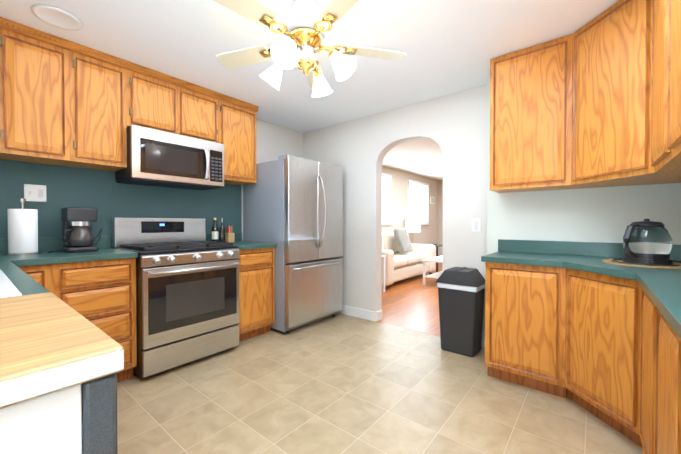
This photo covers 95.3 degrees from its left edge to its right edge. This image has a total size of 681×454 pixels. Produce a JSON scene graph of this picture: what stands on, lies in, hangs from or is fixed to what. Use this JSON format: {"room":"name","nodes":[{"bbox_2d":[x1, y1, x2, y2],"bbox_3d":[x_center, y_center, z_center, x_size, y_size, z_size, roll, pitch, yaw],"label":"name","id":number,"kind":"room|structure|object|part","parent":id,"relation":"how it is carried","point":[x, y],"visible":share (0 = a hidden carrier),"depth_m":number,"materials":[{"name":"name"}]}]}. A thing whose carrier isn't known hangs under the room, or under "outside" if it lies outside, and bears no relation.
{"room":"kitchen","nodes":[
{"label":"kitchen","id":0,"kind":"room"},
{"bbox_2d":[0,119,302,248],"bbox_3d":[-1.657,-0.097,2.979,0.120,2.360,3.690,1,1,39],"label":"wall","id":1,"kind":"structure","parent":0,"point":[106,195],"depth_m":2.60,"materials":[{"name":"paint"}]},
{"bbox_2d":[0,17,3,152],"bbox_3d":[-2.272,-0.856,1.641,0.608,0.809,0.607,1,1,39],"label":"upper cabinet","id":2,"kind":"object","parent":1,"relation":"attached to","point":[1,18],"depth_m":1.89,"materials":[{"name":"brown wood"}]},
{"bbox_3d":[-1.576,-1.246,2.468,0.631,0.049,2.176,1,1,39],"label":"crown","id":3,"kind":"part","parent":2,"relation":"part of","materials":[{"name":"brown wood"}]},
{"bbox_2d":[24,184,46,201],"bbox_3d":[-2.187,-0.243,2.225,0.009,0.120,0.115,1,1,39],"label":"electrical outlet plate","id":4,"kind":"object","parent":1,"relation":"attached to","point":[36,193],"visible":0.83,"depth_m":2.22,"materials":[{"name":"white plastic"}]},
{"bbox_2d":[0,18,75,166],"bbox_3d":[-2.084,-0.861,2.099,0.318,0.809,0.340,1,1,39],"label":"upper cabinet","id":5,"kind":"object","parent":1,"relation":"attached to","point":[65,102],"depth_m":2.01,"materials":[{"name":"brown wood"}]},
{"bbox_2d":[68,42,131,171],"bbox_3d":[-1.870,-0.865,2.360,0.318,0.809,0.336,1,1,39],"label":"upper cabinet","id":6,"kind":"object","parent":1,"relation":"attached to","point":[101,81],"depth_m":2.27,"materials":[{"name":"brown wood"}]},
{"bbox_2d":[0,232,241,251],"bbox_3d":[-1.907,0.123,2.561,0.020,0.099,2.476,1,1,39],"label":"backsplash","id":7,"kind":"structure","parent":1,"relation":"attached to","point":[46,244],"depth_m":2.31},
{"bbox_2d":[128,61,179,134],"bbox_3d":[-1.644,-1.030,2.635,0.318,0.484,0.380,1,1,39],"label":"upper cabinet","id":8,"kind":"object","parent":1,"relation":"attached to","point":[155,94],"depth_m":2.54,"materials":[{"name":"brown wood"}]},
{"bbox_2d":[115,125,223,189],"bbox_3d":[-1.471,-0.573,2.744,0.450,0.406,0.754,1,1,39],"label":"over-the-range microwave","id":9,"kind":"object","parent":8,"relation":"attached to","point":[161,158],"visible":1,"depth_m":2.57,"materials":[{"name":"silver metal"}]},
{"bbox_3d":[-1.322,-0.557,2.646,0.003,0.286,0.679,1,1,39],"label":"glass","id":10,"kind":"part","parent":9,"relation":"part of","materials":[{"name":"black glass"}]},
{"bbox_2d":[180,79,219,142],"bbox_3d":[-1.403,-1.034,2.929,0.318,0.484,0.380,1,1,39],"label":"upper cabinet","id":11,"kind":"object","parent":1,"relation":"attached to","point":[199,106],"depth_m":2.83,"materials":[{"name":"brown wood"}]},
{"bbox_2d":[220,93,258,184],"bbox_3d":[-1.145,-0.875,3.246,0.318,0.809,0.433,1,1,39],"label":"upper cabinet","id":12,"kind":"object","parent":1,"relation":"attached to","point":[237,117],"depth_m":3.14,"materials":[{"name":"brown wood"}]},
{"bbox_2d":[0,0,618,180],"bbox_3d":[2.101,-1.326,3.687,6.020,0.080,9.570,1,1,39],"label":"ceiling","id":13,"kind":"structure","parent":0,"point":[447,47],"depth_m":2.13,"materials":[{"name":"white paint"}]},
{"bbox_2d":[31,5,82,30],"bbox_3d":[-1.700,-1.257,1.869,0.230,0.012,0.230,1,1,39],"label":"recessed light","id":14,"kind":"object","parent":13,"relation":"in","point":[56,17],"visible":0.96,"depth_m":1.87,"materials":[{"name":"white plastic"}]},
{"bbox_2d":[213,0,405,96],"bbox_3d":[-0.231,-1.020,1.742,1.189,0.482,1.140,1,1,39],"label":"ceiling fan","id":15,"kind":"object","parent":13,"relation":"hanging from","point":[305,24],"visible":1,"depth_m":1.70,"materials":[{"name":"white metal"}]},
{"bbox_3d":[-0.199,-1.101,1.780,0.250,0.322,0.250,1,1,39],"label":"motor","id":16,"kind":"part","parent":15,"relation":"part of","materials":[{"name":"gold metal"}]},
{"bbox_2d":[117,263,643,453],"bbox_3d":[2.101,1.104,3.716,6.020,0.061,9.570,1,1,39],"label":"floor","id":17,"kind":"structure","parent":0,"point":[339,383],"depth_m":1.95,"materials":[{"name":"tile"}]},
{"bbox_2d":[0,261,48,297],"bbox_3d":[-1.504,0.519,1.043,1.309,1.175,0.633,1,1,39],"label":"countertop","id":18,"kind":"structure","parent":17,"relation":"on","point":[15,280],"depth_m":1.03,"materials":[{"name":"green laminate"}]},
{"bbox_2d":[0,269,21,297],"bbox_3d":[-1.348,0.288,0.921,0.834,0.219,0.494,1,1,39],"label":"sink","id":19,"kind":"object","parent":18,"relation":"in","point":[9,287],"depth_m":0.95,"materials":[{"name":"white ceramic"}]},
{"bbox_2d":[20,264,55,294],"bbox_3d":[-2.205,0.660,1.733,0.617,0.876,0.807,1,1,39],"label":"base cabinet","id":20,"kind":"object","parent":17,"relation":"on","point":[44,274],"depth_m":1.83,"materials":[{"name":"brown wood"}]},
{"bbox_2d":[0,292,123,453],"bbox_3d":[-0.761,0.649,0.434,0.601,0.930,0.622,1,1,39],"label":"kitchen island","id":21,"kind":"object","parent":17,"relation":"on","point":[61,363],"visible":1,"depth_m":0.45,"materials":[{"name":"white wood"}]},
{"bbox_2d":[56,260,136,382],"bbox_3d":[-1.810,0.654,2.215,0.617,0.876,0.440,1,1,39],"label":"base cabinet","id":22,"kind":"object","parent":17,"relation":"on","point":[97,288],"depth_m":2.06,"materials":[{"name":"brown wood"}]},
{"bbox_2d":[0,248,137,267],"bbox_3d":[-2.059,0.199,1.894,0.632,0.037,1.249,1,1,39],"label":"countertop","id":23,"kind":"structure","parent":22,"relation":"on","point":[102,253],"depth_m":1.96,"materials":[{"name":"teal laminate"}]},
{"bbox_2d":[3,198,41,255],"bbox_3d":[-2.038,-0.002,1.993,0.176,0.361,0.176,1,1,39],"label":"paper towel holder","id":24,"kind":"object","parent":23,"relation":"on","point":[22,231],"visible":1,"depth_m":1.95,"materials":[{"name":"white paper"}]},
{"bbox_2d":[48,207,101,252],"bbox_3d":[-1.901,0.018,2.250,0.254,0.315,0.336,1,1,39],"label":"coffee maker","id":25,"kind":"object","parent":23,"relation":"on","point":[78,236],"visible":1,"depth_m":2.18,"materials":[{"name":"black plastic"}]},
{"bbox_3d":[-1.932,0.092,2.276,0.175,0.159,0.336,1,1,39],"label":"cord","id":26,"kind":"part","parent":25,"relation":"part of","materials":[{"name":"black plastic"}]},
{"bbox_3d":[-1.872,0.051,2.198,0.117,0.122,0.162,1,1,39],"label":"lid","id":27,"kind":"part","parent":25,"relation":"part of","materials":[{"name":"black plastic"}]},
{"bbox_2d":[112,218,240,378],"bbox_3d":[-1.362,0.490,2.630,0.727,1.135,0.760,1,1,39],"label":"range","id":28,"kind":"object","parent":17,"relation":"on","point":[187,292],"visible":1,"depth_m":2.42,"materials":[{"name":"silver metal"}]},
{"bbox_2d":[115,246,237,253],"bbox_3d":[-1.365,0.175,2.628,0.580,0.014,0.760,1,1,39],"label":"cooktop","id":29,"kind":"object","parent":28,"relation":"in","point":[178,249],"depth_m":2.40,"materials":[{"name":"black metal"}]},
{"bbox_3d":[-1.356,0.352,2.623,0.603,0.800,0.690,1,1,39],"label":"glass","id":30,"kind":"part","parent":28,"relation":"part of","materials":[{"name":"black glass"}]},
{"bbox_3d":[-1.104,0.273,2.416,0.060,0.127,0.700,1,1,39],"label":"handle","id":31,"kind":"part","parent":28,"relation":"part of","materials":[{"name":"silver metal"}]},
{"bbox_2d":[238,248,274,341],"bbox_3d":[-1.037,0.642,3.160,0.617,0.876,0.457,1,1,39],"label":"base cabinet","id":32,"kind":"object","parent":17,"relation":"on","point":[257,267],"depth_m":2.97,"materials":[{"name":"brown wood"}]},
{"bbox_2d":[231,240,275,251],"bbox_3d":[-1.031,0.184,3.149,0.632,0.037,0.459,1,1,39],"label":"countertop","id":33,"kind":"structure","parent":32,"relation":"on","point":[241,244],"depth_m":2.99,"materials":[{"name":"teal laminate"}]},
{"bbox_2d":[212,218,218,241],"bbox_3d":[-1.281,0.035,3.171,0.066,0.260,0.066,1,1,39],"label":"oil bottle","id":34,"kind":"object","parent":33,"relation":"on","point":[215,234],"visible":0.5,"depth_m":3.15,"materials":[{"name":"black glass"}]},
{"bbox_2d":[220,218,224,241],"bbox_3d":[-1.235,0.036,3.243,0.054,0.255,0.054,1,1,39],"label":"oil bottle","id":35,"kind":"object","parent":33,"relation":"on","point":[222,233],"visible":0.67,"depth_m":3.23,"materials":[{"name":"black"}]},
{"bbox_2d":[225,226,234,241],"bbox_3d":[-1.182,0.075,3.316,0.070,0.175,0.070,1,1,39],"label":"knife block","id":36,"kind":"object","parent":33,"relation":"on","point":[229,235],"visible":1,"depth_m":3.29,"materials":[{"name":"brown wood"}]},
{"bbox_2d":[243,154,342,333],"bbox_3d":[-0.511,0.175,3.582,0.833,1.799,0.850,1,1,39],"label":"refrigerator","id":37,"kind":"object","parent":17,"relation":"on","point":[293,207],"visible":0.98,"depth_m":3.25,"materials":[{"name":"grey metal"}]},
{"bbox_2d":[382,255,385,291],"bbox_3d":[0.459,0.758,5.037,0.400,0.600,0.400,1,1,39],"label":"side table","id":38,"kind":"object","parent":17,"relation":"on","point":[383,273],"visible":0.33,"depth_m":5.04,"materials":[{"name":"white wood"}]},
{"bbox_2d":[382,232,435,289],"bbox_3d":[1.058,0.579,6.193,0.940,0.930,2.050,1,1,39],"label":"sofa","id":39,"kind":"object","parent":17,"relation":"on","point":[399,266],"visible":0.5,"depth_m":5.98,"materials":[{"name":"beige fabric"}]},
{"bbox_2d":[393,228,412,253],"bbox_3d":[1.253,0.272,6.191,0.246,0.479,0.520,0,1,31],"label":"throw pillow","id":40,"kind":"object","parent":39,"relation":"on","point":[403,241],"visible":1,"depth_m":6.03,"materials":[{"name":"white fabric"}]},
{"bbox_2d":[405,217,420,243],"bbox_3d":[1.752,0.398,7.528,0.370,1.260,0.370,1,1,39],"label":"floor lamp","id":41,"kind":"object","parent":17,"relation":"on","point":[412,224],"visible":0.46,"depth_m":7.37,"materials":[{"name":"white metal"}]},
{"bbox_3d":[1.752,-0.052,7.523,0.370,0.360,0.370,1,1,39],"label":"lamp shade","id":42,"kind":"part","parent":41,"relation":"part of","materials":[{"name":"white fabric"}]},
{"bbox_2d":[422,255,442,284],"bbox_3d":[1.991,0.818,5.851,0.500,0.460,1.000,1,1,39],"label":"coffee table","id":43,"kind":"object","parent":17,"relation":"on","point":[437,259],"visible":0.29,"depth_m":5.62,"materials":[{"name":"white wood"}]},
{"bbox_2d":[423,243,442,271],"bbox_3d":[2.101,0.714,7.247,0.600,0.635,0.600,1,1,39],"label":"end table","id":44,"kind":"object","parent":17,"relation":"on","point":[437,245],"visible":0.38,"depth_m":6.86,"materials":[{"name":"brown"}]},
{"bbox_2d":[436,267,484,356],"bbox_3d":[1.062,0.725,2.734,0.353,0.722,0.283,1,1,39],"label":"trash can","id":45,"kind":"object","parent":17,"relation":"on","point":[461,295],"visible":1,"depth_m":2.63,"materials":[{"name":"grey plastic"}]},
{"bbox_3d":[1.062,0.425,2.730,0.354,0.122,0.283,1,1,39],"label":"lid","id":46,"kind":"part","parent":45,"relation":"part of","materials":[{"name":"grey plastic"}]},
{"bbox_2d":[481,239,680,453],"bbox_3d":[0.976,0.612,1.224,1.208,0.985,2.558,1,1,39],"label":"base cabinet","id":47,"kind":"object","parent":17,"relation":"on","point":[584,325],"visible":0.98,"depth_m":1.75,"materials":[{"name":"brown wood"}]},
{"bbox_3d":[1.205,0.621,2.059,0.395,0.676,0.020,1,1,39],"label":"door","id":48,"kind":"part","parent":47,"relation":"part of","materials":[{"name":"brown wood"}]},
{"bbox_2d":[481,239,680,339],"bbox_3d":[0.976,0.188,1.219,1.208,0.137,2.558,1,1,39],"label":"countertop","id":49,"kind":"structure","parent":47,"relation":"on","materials":[{"name":"green laminate"}]},
{"bbox_2d":[603,259,680,268],"bbox_3d":[1.750,0.208,1.776,0.380,0.006,0.380,1,1,39],"label":"woven placemat","id":50,"kind":"object","parent":49,"relation":"on","point":[668,267],"visible":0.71,"depth_m":1.68,"materials":[{"name":"beige wicker"}]},
{"bbox_2d":[611,219,680,265],"bbox_3d":[1.794,0.081,1.821,0.317,0.258,0.475,1,1,39],"label":"electric kettle","id":51,"kind":"object","parent":50,"relation":"on","point":[648,242],"visible":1,"depth_m":1.71,"materials":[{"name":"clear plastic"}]},
{"bbox_3d":[1.794,0.202,1.823,0.317,0.016,0.475,1,1,39],"label":"cord","id":52,"kind":"part","parent":51,"relation":"part of","materials":[{"name":"beige wood"}]},
{"bbox_3d":[1.750,0.072,1.775,0.206,0.147,0.206,1,1,39],"label":"glass","id":53,"kind":"part","parent":51,"relation":"part of","materials":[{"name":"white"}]},
{"bbox_3d":[1.403,0.625,1.690,0.288,0.676,0.288,1,1,39],"label":"door","id":54,"kind":"part","parent":47,"relation":"part of","materials":[{"name":"brown wood"}]},
{"bbox_2d":[303,84,487,334],"bbox_3d":[0.952,-0.099,3.150,3.940,2.360,0.120,1,1,39],"label":"wall","id":55,"kind":"structure","parent":0,"point":[454,126],"depth_m":3.33,"materials":[{"name":"paint"}]},
{"bbox_2d":[338,305,375,321],"bbox_3d":[-0.062,1.017,3.907,1.190,0.110,0.014,1,1,39],"label":"baseboard","id":56,"kind":"structure","parent":55,"relation":"attached to","point":[360,313],"depth_m":3.66,"materials":[{"name":"white"}]},
{"bbox_2d":[376,310,381,321],"bbox_3d":[0.447,1.021,3.577,0.014,0.110,0.120,1,1,39],"label":"baseboard","id":57,"kind":"structure","parent":55,"relation":"attached to","point":[378,315],"depth_m":3.55,"materials":[{"name":"white"}]},
{"bbox_2d":[472,218,480,231],"bbox_3d":[1.238,-0.018,2.832,0.077,0.125,0.008,1,1,39],"label":"electrical outlet plate","id":58,"kind":"object","parent":55,"relation":"attached to","point":[476,224],"visible":1,"depth_m":2.83,"materials":[{"name":"white plastic"}]},
{"bbox_2d":[474,220,477,229],"bbox_3d":[1.236,-0.018,2.830,0.030,0.085,0.002,1,1,39],"label":"light switch","id":59,"kind":"object","parent":58,"relation":"attached to","point":[475,221],"depth_m":2.83,"materials":[{"name":"white plastic"}]},
{"bbox_2d":[481,335,484,347],"bbox_3d":[1.165,1.029,2.903,0.440,0.110,0.014,1,1,39],"label":"baseboard","id":60,"kind":"structure","parent":55,"relation":"attached to","point":[483,341],"depth_m":2.79,"materials":[{"name":"white"}]},
{"bbox_2d":[489,36,568,192],"bbox_3d":[1.412,-0.772,2.299,0.500,0.988,0.318,1,1,39],"label":"upper cabinet","id":61,"kind":"object","parent":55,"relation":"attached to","point":[527,85],"depth_m":2.18,"materials":[{"name":"brown wood"}]},
{"bbox_3d":[1.317,-0.766,2.183,0.440,0.917,0.020,1,1,39],"label":"door","id":62,"kind":"part","parent":61,"relation":"part of","materials":[{"name":"brown wood"}]},
{"bbox_2d":[565,0,680,188],"bbox_3d":[1.775,-0.766,1.788,0.708,0.988,0.648,1,1,39],"label":"upper cabinet","id":63,"kind":"object","parent":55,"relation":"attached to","point":[595,102],"depth_m":1.78,"materials":[{"name":"brown wood"}]},
{"bbox_3d":[1.531,-0.761,1.786,0.320,0.917,0.320,1,1,39],"label":"door","id":64,"kind":"part","parent":63,"relation":"part of","materials":[{"name":"brown wood"}]},
{"bbox_2d":[382,166,437,243],"bbox_3d":[0.987,-0.155,6.998,0.120,2.380,5.880,1,1,39],"label":"wall","id":65,"kind":"structure","parent":0,"point":[427,234],"depth_m":7.69,"materials":[{"name":"beige paint"}]},
{"bbox_2d":[382,173,392,224],"bbox_3d":[0.846,-0.607,6.675,0.058,1.130,1.070,1,1,39],"label":"living room window","id":66,"kind":"structure","parent":65,"relation":"in","point":[386,199],"depth_m":6.93,"materials":[{"name":"white glass"}]},
{"bbox_3d":[0.824,-0.617,6.693,0.002,0.970,0.890,1,1,39],"label":"glass","id":67,"kind":"part","parent":66,"relation":"part of","materials":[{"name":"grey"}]},
{"bbox_2d":[382,176,389,220],"bbox_3d":[0.833,-0.619,6.686,0.020,0.966,0.890,1,1,39],"label":"blind","id":68,"kind":"object","parent":66,"relation":"attached to","point":[385,179],"depth_m":6.90,"materials":[{"name":"white"}]},
{"bbox_2d":[408,179,429,224],"bbox_3d":[2.087,-0.625,8.192,0.058,1.130,1.250,1,1,39],"label":"living room window","id":69,"kind":"structure","parent":65,"relation":"in","point":[418,199],"depth_m":8.20,"materials":[{"name":"white glass"}]},
{"bbox_3d":[2.066,-0.635,8.209,0.002,0.970,1.070,1,1,39],"label":"glass","id":70,"kind":"part","parent":69,"relation":"part of","materials":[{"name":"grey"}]},
{"bbox_2d":[410,183,427,220],"bbox_3d":[2.074,-0.637,8.202,0.020,0.966,1.070,1,1,39],"label":"blind","id":71,"kind":"object","parent":69,"relation":"attached to","point":[418,191],"depth_m":8.20,"materials":[{"name":"white fabric"}]},
{"bbox_2d":[430,196,434,204],"bbox_3d":[2.629,-0.758,8.878,0.025,0.220,0.280,1,1,39],"label":"picture frame","id":72,"kind":"object","parent":65,"relation":"attached to","point":[432,200],"visible":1,"depth_m":8.85,"materials":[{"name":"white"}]},
{"bbox_2d":[438,180,442,255],"bbox_3d":[5.170,-0.161,7.450,6.020,2.380,0.120,1,1,39],"label":"wall","id":73,"kind":"structure","parent":0,"point":[440,216],"depth_m":9.18,"materials":[{"name":"beige paint"}]},
{"bbox_2d":[487,76,680,254],"bbox_3d":[1.798,-0.089,2.289,1.300,2.360,0.140,1,1,39],"label":"wall jog","id":74,"kind":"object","parent":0,"point":[605,214],"visible":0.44,"depth_m":2.25,"materials":[{"name":"paint"}]},
{"bbox_3d":[1.299,-0.068,0.559,0.120,2.360,3.690,1,1,39],"label":"wall","id":75,"kind":"structure","parent":0,"visible":0},
{"bbox_2d":[645,0,680,175],"bbox_3d":[1.554,-0.760,1.259,0.378,0.988,0.450,1,1,39],"label":"upper cabinet","id":76,"kind":"object","parent":75,"relation":"attached to","point":[653,45],"depth_m":1.51,"materials":[{"name":"brown wood"}]},
{"bbox_2d":[657,0,680,163],"bbox_3d":[1.269,-0.756,0.911,0.378,0.988,0.450,1,1,39],"label":"upper cabinet","id":77,"kind":"object","parent":75,"relation":"attached to","point":[669,152],"depth_m":1.17,"materials":[{"name":"brown wood"}]}
]}

